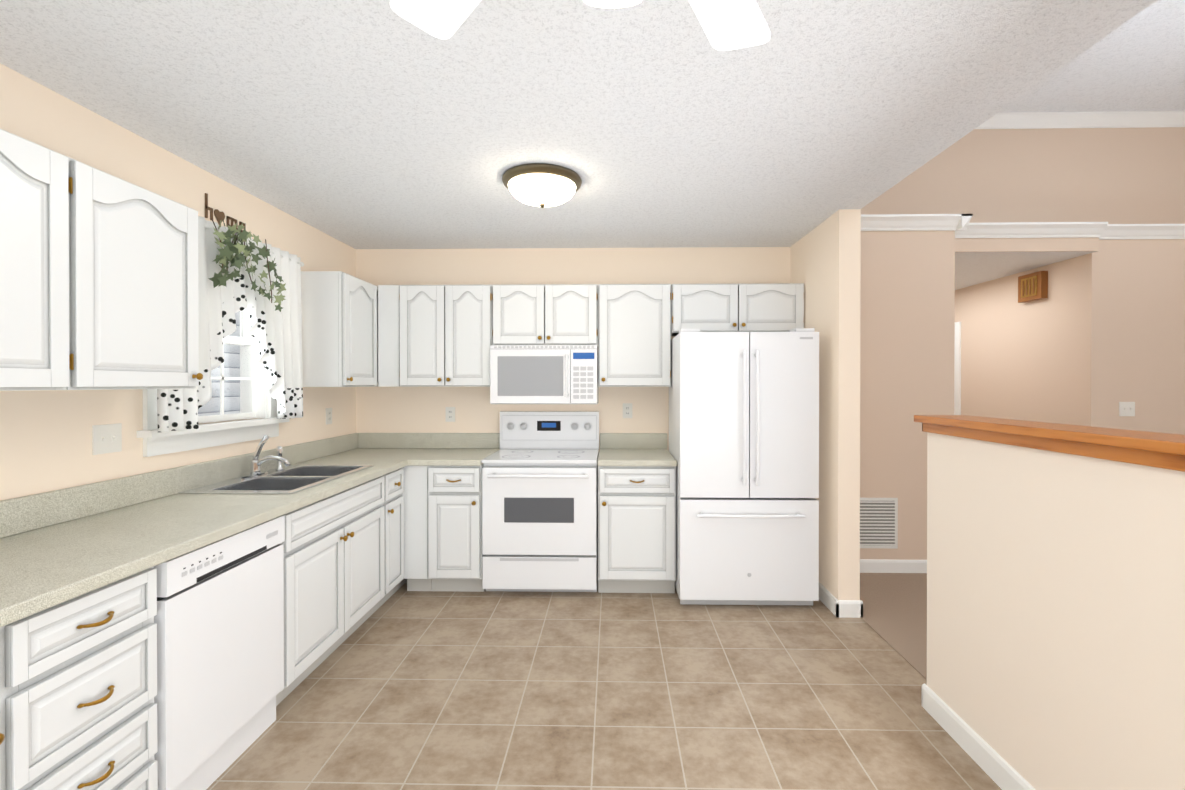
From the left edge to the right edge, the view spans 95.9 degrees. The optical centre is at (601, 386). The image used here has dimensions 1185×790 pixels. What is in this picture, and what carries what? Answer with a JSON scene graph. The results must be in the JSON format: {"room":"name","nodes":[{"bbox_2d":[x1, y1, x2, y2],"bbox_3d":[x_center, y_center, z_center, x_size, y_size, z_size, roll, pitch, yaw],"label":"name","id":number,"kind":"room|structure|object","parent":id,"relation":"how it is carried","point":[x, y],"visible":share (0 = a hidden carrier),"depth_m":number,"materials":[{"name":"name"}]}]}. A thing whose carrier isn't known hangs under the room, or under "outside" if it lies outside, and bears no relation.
{"room":"kitchen","nodes":[
{"label":"kitchen","id":0,"kind":"room"},
{"bbox_2d":[0,63,355,500],"bbox_3d":[-2.083,0.175,0.801,0.150,2.480,7.140,0,0,1],"label":"wall","id":1,"kind":"structure","parent":0,"point":[45,440],"depth_m":2.17,"materials":[{"name":"beige paint"}]},
{"bbox_2d":[0,129,103,390],"bbox_3d":[-1.834,-0.358,1.431,0.316,0.740,0.658,0,0,1],"label":"upper cabinet","id":2,"kind":"object","parent":1,"relation":"attached to","point":[98,279],"depth_m":1.62,"materials":[{"name":"white wood"}]},
{"bbox_2d":[92,423,121,454],"bbox_3d":[-1.972,0.208,2.139,0.016,0.115,0.120,0,0,1],"label":"switch plate","id":3,"kind":"object","parent":1,"relation":"attached to","point":[106,438],"visible":1,"depth_m":2.13,"materials":[{"name":"white plastic"}]},
{"bbox_2d":[100,170,202,389],"bbox_3d":[-1.824,-0.361,1.923,0.316,0.740,0.591,0,0,1],"label":"upper cabinet","id":4,"kind":"object","parent":1,"relation":"attached to","point":[149,240],"depth_m":1.97,"materials":[{"name":"white wood"}]},
{"bbox_2d":[137,311,288,456],"bbox_3d":[-2.009,-0.236,2.757,0.214,1.070,0.970,0,0,1],"label":"window","id":5,"kind":"structure","parent":1,"relation":"in","point":[257,400],"depth_m":2.90,"materials":[{"name":"white"}]},
{"bbox_2d":[205,193,245,231],"bbox_3d":[-1.962,-0.886,2.795,0.008,0.151,0.285,0,0,1],"label":"home sign","id":6,"kind":"object","parent":1,"relation":"attached to","point":[218,215],"visible":0.65,"depth_m":2.74,"materials":[{"name":"brown wood"}]},
{"bbox_2d":[157,216,303,431],"bbox_3d":[-1.895,-0.303,2.775,0.142,0.985,1.152,0,0,1],"label":"curtain valance","id":7,"kind":"object","parent":1,"relation":"attached to","point":[277,334],"visible":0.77,"depth_m":2.82,"materials":[{"name":"white fabric"}]},
{"bbox_2d":[209,218,285,311],"bbox_3d":[-1.784,-0.602,2.715,0.127,0.402,0.532,0,0,1],"label":"ivy garland","id":8,"kind":"object","parent":7,"relation":"hanging from","point":[225,256],"visible":1,"depth_m":2.62,"materials":[{"name":"green"}]},
{"bbox_2d":[326,408,331,424],"bbox_3d":[-1.940,0.208,3.809,0.008,0.115,0.075,0,0,1],"label":"electrical outlet plate","id":9,"kind":"object","parent":1,"relation":"attached to","point":[328,415],"visible":1,"depth_m":3.80,"materials":[{"name":"white plastic"}]},
{"bbox_2d":[301,271,377,386],"bbox_3d":[-1.771,-0.372,3.814,0.341,0.740,0.784,0,0,1],"label":"upper cabinet","id":10,"kind":"object","parent":1,"relation":"attached to","point":[339,313],"visible":0.92,"depth_m":3.42,"materials":[{"name":"white wood"}]},
{"bbox_2d":[356,247,789,450],"bbox_3d":[-0.170,0.156,4.256,3.530,2.480,0.150,0,0,1],"label":"wall","id":11,"kind":"structure","parent":0,"point":[400,409],"depth_m":4.18,"materials":[{"name":"beige paint"}]},
{"bbox_2d":[340,433,403,436],"bbox_3d":[-1.638,0.443,3.887,0.420,0.160,0.643,0,0,1],"label":"backsplash","id":12,"kind":"structure","parent":11,"relation":"attached to","point":[354,434],"depth_m":4.18,"materials":[{"name":"laminate"}]},
{"bbox_2d":[446,407,454,421],"bbox_3d":[-1.186,0.216,4.198,0.075,0.115,0.008,0,0,1],"label":"electrical outlet plate","id":13,"kind":"object","parent":11,"relation":"attached to","point":[450,414],"visible":1,"depth_m":4.20,"materials":[{"name":"white plastic"}]},
{"bbox_2d":[378,284,670,386],"bbox_3d":[-0.560,-0.373,4.002,2.131,0.740,0.360,0,0,1],"label":"upper cabinet","id":14,"kind":"object","parent":11,"relation":"attached to","point":[438,335],"visible":0.94,"depth_m":3.86,"materials":[{"name":"white wood"}]},
{"bbox_2d":[490,345,598,403],"bbox_3d":[-0.406,-0.087,3.952,0.760,0.420,0.453,0,0,1],"label":"over-the-range microwave","id":15,"kind":"object","parent":14,"relation":"attached to","point":[543,374],"visible":1,"depth_m":3.78,"materials":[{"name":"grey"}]},
{"bbox_2d":[623,403,631,417],"bbox_3d":[0.204,0.186,4.169,0.075,0.115,0.008,0,0,1],"label":"electrical outlet plate","id":16,"kind":"object","parent":11,"relation":"attached to","point":[627,410],"visible":1,"depth_m":4.17,"materials":[{"name":"white plastic"}]},
{"bbox_2d":[671,283,803,335],"bbox_3d":[0.983,-0.568,3.969,0.946,0.350,0.360,0,0,1],"label":"upper cabinet","id":17,"kind":"object","parent":11,"relation":"attached to","point":[776,307],"visible":0.94,"depth_m":3.82,"materials":[{"name":"white wood"}]},
{"bbox_2d":[0,0,1156,248],"bbox_3d":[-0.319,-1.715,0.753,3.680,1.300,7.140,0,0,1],"label":"ceiling","id":18,"kind":"structure","parent":0,"point":[368,124],"depth_m":1.99,"materials":[{"name":"white paint"}]},
{"bbox_2d":[502,163,581,207],"bbox_3d":[-0.306,-1.000,2.767,0.412,0.150,0.412,0,0,1],"label":"ceiling light","id":19,"kind":"object","parent":18,"relation":"attached to","point":[542,185],"visible":1,"depth_m":2.65,"materials":[{"name":"white glass"}]},
{"bbox_2d":[390,0,770,50],"bbox_3d":[0.032,-0.806,0.663,1.196,0.515,1.184,0,0,1],"label":"ceiling fan","id":20,"kind":"object","parent":18,"relation":"hanging from","point":[727,25],"visible":1,"depth_m":1.12,"materials":[{"name":"white plastic"}]},
{"bbox_2d":[206,582,1001,789],"bbox_3d":[-0.319,1.465,0.771,3.680,0.100,7.140,0,0,1],"label":"floor","id":21,"kind":"structure","parent":0,"point":[401,688],"depth_m":2.36,"materials":[{"name":"beige tile"}]},
{"bbox_2d":[0,612,39,789],"bbox_3d":[-1.686,0.978,0.914,0.630,0.872,0.725,0,0,1],"label":"base cabinet","id":22,"kind":"object","parent":21,"relation":"on","point":[19,639],"depth_m":1.26,"materials":[{"name":"grey wood"}]},
{"bbox_2d":[0,433,423,626],"bbox_3d":[-1.646,0.453,2.081,0.660,0.160,4.255,0,0,1],"label":"countertop","id":23,"kind":"structure","parent":22,"relation":"on","point":[57,547],"depth_m":1.94,"materials":[{"name":"laminate"}]},
{"bbox_2d":[241,435,289,479],"bbox_3d":[-1.779,0.368,2.937,0.215,0.223,0.342,0,0,1],"label":"faucet","id":24,"kind":"object","parent":23,"relation":"on","point":[255,468],"visible":1,"depth_m":2.87,"materials":[{"name":"silver metal"}]},
{"bbox_2d":[179,465,373,493],"bbox_3d":[-1.667,0.571,2.865,0.525,0.180,0.840,0,0,1],"label":"sink","id":25,"kind":"object","parent":23,"relation":"in","point":[291,479],"visible":0.29,"depth_m":2.86,"materials":[{"name":"silver metal"}]},
{"bbox_2d":[40,566,157,789],"bbox_3d":[-1.675,0.975,1.409,0.630,0.872,0.485,0,0,1],"label":"base cabinet","id":26,"kind":"object","parent":21,"relation":"on","point":[78,690],"depth_m":1.46,"materials":[{"name":"grey wood"}]},
{"bbox_2d":[154,515,284,789],"bbox_3d":[-1.654,0.975,1.966,0.628,0.868,0.600,0,0,1],"label":"dishwasher","id":27,"kind":"object","parent":21,"relation":"on","point":[219,618],"visible":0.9,"depth_m":1.88,"materials":[{"name":"grey metal"}]},
{"bbox_2d":[276,508,299,705],"bbox_3d":[-1.663,0.972,1.978,0.630,0.872,0.732,0,0,1],"label":"base cabinet","id":28,"kind":"object","parent":21,"relation":"on","point":[291,543],"depth_m":2.33,"materials":[{"name":"grey wood"}]},
{"bbox_2d":[300,472,391,682],"bbox_3d":[-1.646,0.968,2.804,0.630,0.872,1.055,0,0,1],"label":"base cabinet","id":29,"kind":"object","parent":21,"relation":"on","point":[346,535],"depth_m":2.76,"materials":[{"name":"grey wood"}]},
{"bbox_2d":[392,467,406,594],"bbox_3d":[-1.633,0.964,3.404,0.630,0.872,0.390,0,0,1],"label":"base cabinet","id":30,"kind":"object","parent":21,"relation":"on","point":[398,580],"depth_m":3.47,"materials":[{"name":"grey wood"}]},
{"bbox_2d":[403,464,485,591],"bbox_3d":[-1.061,0.962,3.865,0.531,0.873,0.669,0,0,1],"label":"base cabinet","id":31,"kind":"object","parent":21,"relation":"on","point":[442,528],"visible":0.85,"depth_m":3.57,"materials":[{"name":"grey wood"}]},
{"bbox_2d":[408,433,499,465],"bbox_3d":[-1.036,0.443,3.871,0.484,0.160,0.649,0,0,1],"label":"countertop","id":32,"kind":"structure","parent":31,"relation":"on","point":[433,449],"depth_m":4.17,"materials":[{"name":"laminate"}]},
{"bbox_2d":[481,411,598,591],"bbox_3d":[-0.407,0.796,3.826,0.763,1.205,0.687,0,0,1],"label":"range","id":33,"kind":"object","parent":21,"relation":"on","point":[540,519],"visible":0.94,"depth_m":3.55,"materials":[{"name":"grey metal"}]},
{"bbox_2d":[598,466,675,592],"bbox_3d":[0.242,0.962,3.837,0.518,0.873,0.669,0,0,1],"label":"base cabinet","id":34,"kind":"object","parent":21,"relation":"on","point":[636,529],"visible":0.9,"depth_m":3.54,"materials":[{"name":"grey wood"}]},
{"bbox_2d":[597,433,676,465],"bbox_3d":[0.243,0.443,3.847,0.524,0.160,0.643,0,0,1],"label":"countertop","id":35,"kind":"structure","parent":34,"relation":"on","point":[633,449],"depth_m":4.05,"materials":[{"name":"laminate"}]},
{"bbox_2d":[669,328,818,604],"bbox_3d":[0.936,0.513,3.693,0.865,1.772,0.812,0,0,1],"label":"refrigerator","id":36,"kind":"object","parent":21,"relation":"on","point":[744,429],"visible":0.96,"depth_m":3.35,"materials":[{"name":"grey metal"}]},
{"bbox_2d":[860,573,926,679],"bbox_3d":[4.093,1.454,2.433,5.070,0.104,10.650,0,0,1],"label":"floor carpet","id":37,"kind":"object","parent":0,"point":[894,617],"depth_m":3.34,"materials":[{"name":"beige carpet"}]},
{"bbox_2d":[860,231,954,559],"bbox_3d":[2.145,0.060,5.402,1.050,2.660,2.780,0,0,1],"label":"wall","id":38,"kind":"structure","parent":0,"point":[907,310],"depth_m":4.01,"materials":[{"name":"beige paint"}]},
{"bbox_2d":[860,498,897,548],"bbox_3d":[2.036,1.022,4.012,0.370,0.380,0.012,0,0,1],"label":"air vent","id":39,"kind":"object","parent":38,"relation":"in","point":[878,522],"visible":0.71,"depth_m":4.01,"materials":[{"name":"white metal"}]},
{"bbox_2d":[860,559,926,572],"bbox_3d":[2.104,1.347,4.013,1.026,0.100,0.014,0,0,1],"label":"baseboard","id":40,"kind":"structure","parent":38,"relation":"attached to","point":[866,565],"depth_m":4.00,"materials":[{"name":"white wood"}]},
{"bbox_2d":[790,209,1184,789],"bbox_3d":[1.456,0.176,0.726,0.130,2.480,6.840,0,0,1],"label":"wall","id":41,"kind":"structure","parent":0,"point":[1055,620],"depth_m":1.74,"materials":[{"name":"beige paint"}]},
{"bbox_2d":[819,582,842,617],"bbox_3d":[1.447,1.349,3.701,0.014,0.100,0.904,0,0,1],"label":"baseboard","id":42,"kind":"structure","parent":41,"relation":"attached to","point":[834,605],"depth_m":3.34,"materials":[{"name":"white wood"}]},
{"bbox_2d":[843,600,862,617],"bbox_3d":[1.577,1.350,3.624,0.038,0.100,0.754,0,0,1],"label":"baseboard","id":43,"kind":"structure","parent":41,"relation":"attached to","point":[854,608],"depth_m":3.25,"materials":[{"name":"white wood"}]},
{"bbox_2d":[921,683,1034,789],"bbox_3d":[1.365,1.371,-0.164,0.014,0.100,5.044,0,0,1],"label":"baseboard","id":44,"kind":"structure","parent":41,"relation":"attached to","point":[996,767],"depth_m":2.02,"materials":[{"name":"white wood"}]},
{"bbox_2d":[914,415,1184,471],"bbox_3d":[1.437,0.174,-0.164,0.220,0.072,5.060,0,0,1],"label":"ledge","id":45,"kind":"object","parent":41,"relation":"on","point":[1158,450],"depth_m":1.58,"materials":[{"name":"brown wood"}]},
{"bbox_2d":[861,127,1184,223],"bbox_3d":[4.064,-1.776,4.596,4.920,1.020,0.150,0,0,1],"label":"wall","id":46,"kind":"structure","parent":0,"point":[1123,175],"depth_m":4.53,"materials":[{"name":"beige paint"}]},
{"bbox_2d":[975,111,1184,128],"bbox_3d":[4.061,-2.235,4.479,4.920,0.100,0.078,0,0,1],"label":"crown molding","id":47,"kind":"structure","parent":46,"relation":"attached to","point":[1104,119],"depth_m":4.48,"materials":[{"name":"white wood"}]},
{"bbox_2d":[955,238,1098,289],"bbox_3d":[3.299,-1.171,5.555,1.250,0.200,2.712,0,0,1],"label":"ceiling","id":48,"kind":"structure","parent":0,"point":[979,260],"depth_m":4.30,"materials":[{"name":"beige paint"}]},
{"bbox_2d":[955,239,1184,434],"bbox_3d":[5.234,0.059,5.551,2.620,2.660,2.650,0,0,1],"label":"wall","id":49,"kind":"structure","parent":0,"point":[1093,339],"depth_m":4.29,"materials":[{"name":"beige paint"}]},
{"bbox_2d":[954,322,960,414],"bbox_3d":[3.929,0.335,6.271,0.020,2.100,0.850,0,0,1],"label":"door frame","id":50,"kind":"structure","parent":49,"relation":"attached to","point":[957,376],"depth_m":5.87,"materials":[{"name":"white wood"}]},
{"bbox_2d":[861,214,1184,239],"bbox_3d":[4.012,-1.218,4.066,5.000,0.100,0.358,0,0,1],"label":"crown molding","id":51,"kind":"structure","parent":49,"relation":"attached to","point":[960,225],"depth_m":4.14,"materials":[{"name":"white wood"}]},
{"bbox_2d":[1018,271,1047,302],"bbox_3d":[3.873,-0.897,4.810,0.070,0.240,0.270,0,0,1],"label":"door chime","id":52,"kind":"object","parent":49,"relation":"attached to","point":[1033,286],"visible":1,"depth_m":4.76,"materials":[{"name":"brown wood"}]},
{"bbox_2d":[1119,402,1134,415],"bbox_3d":[4.173,0.176,4.241,0.120,0.115,0.016,0,0,1],"label":"switch plate","id":53,"kind":"object","parent":49,"relation":"attached to","point":[1126,408],"visible":1,"depth_m":4.24,"materials":[{"name":"white plastic"}]},
{"bbox_2d":[998,0,1184,112],"bbox_3d":[4.060,-2.315,0.877,5.070,0.100,7.580,0,0,1],"label":"ceiling","id":54,"kind":"structure","parent":0,"point":[1136,62],"depth_m":3.91,"materials":[{"name":"white paint"}]},
{"label":"outside","id":55,"kind":"structure","parent":0,"visible":0},
{"bbox_2d":[198,311,239,415],"bbox_3d":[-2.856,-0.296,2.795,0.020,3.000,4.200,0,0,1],"label":"window","id":56,"kind":"structure","parent":55,"point":[231,400],"depth_m":4.04,"materials":[{"name":"white glass"}]}
]}

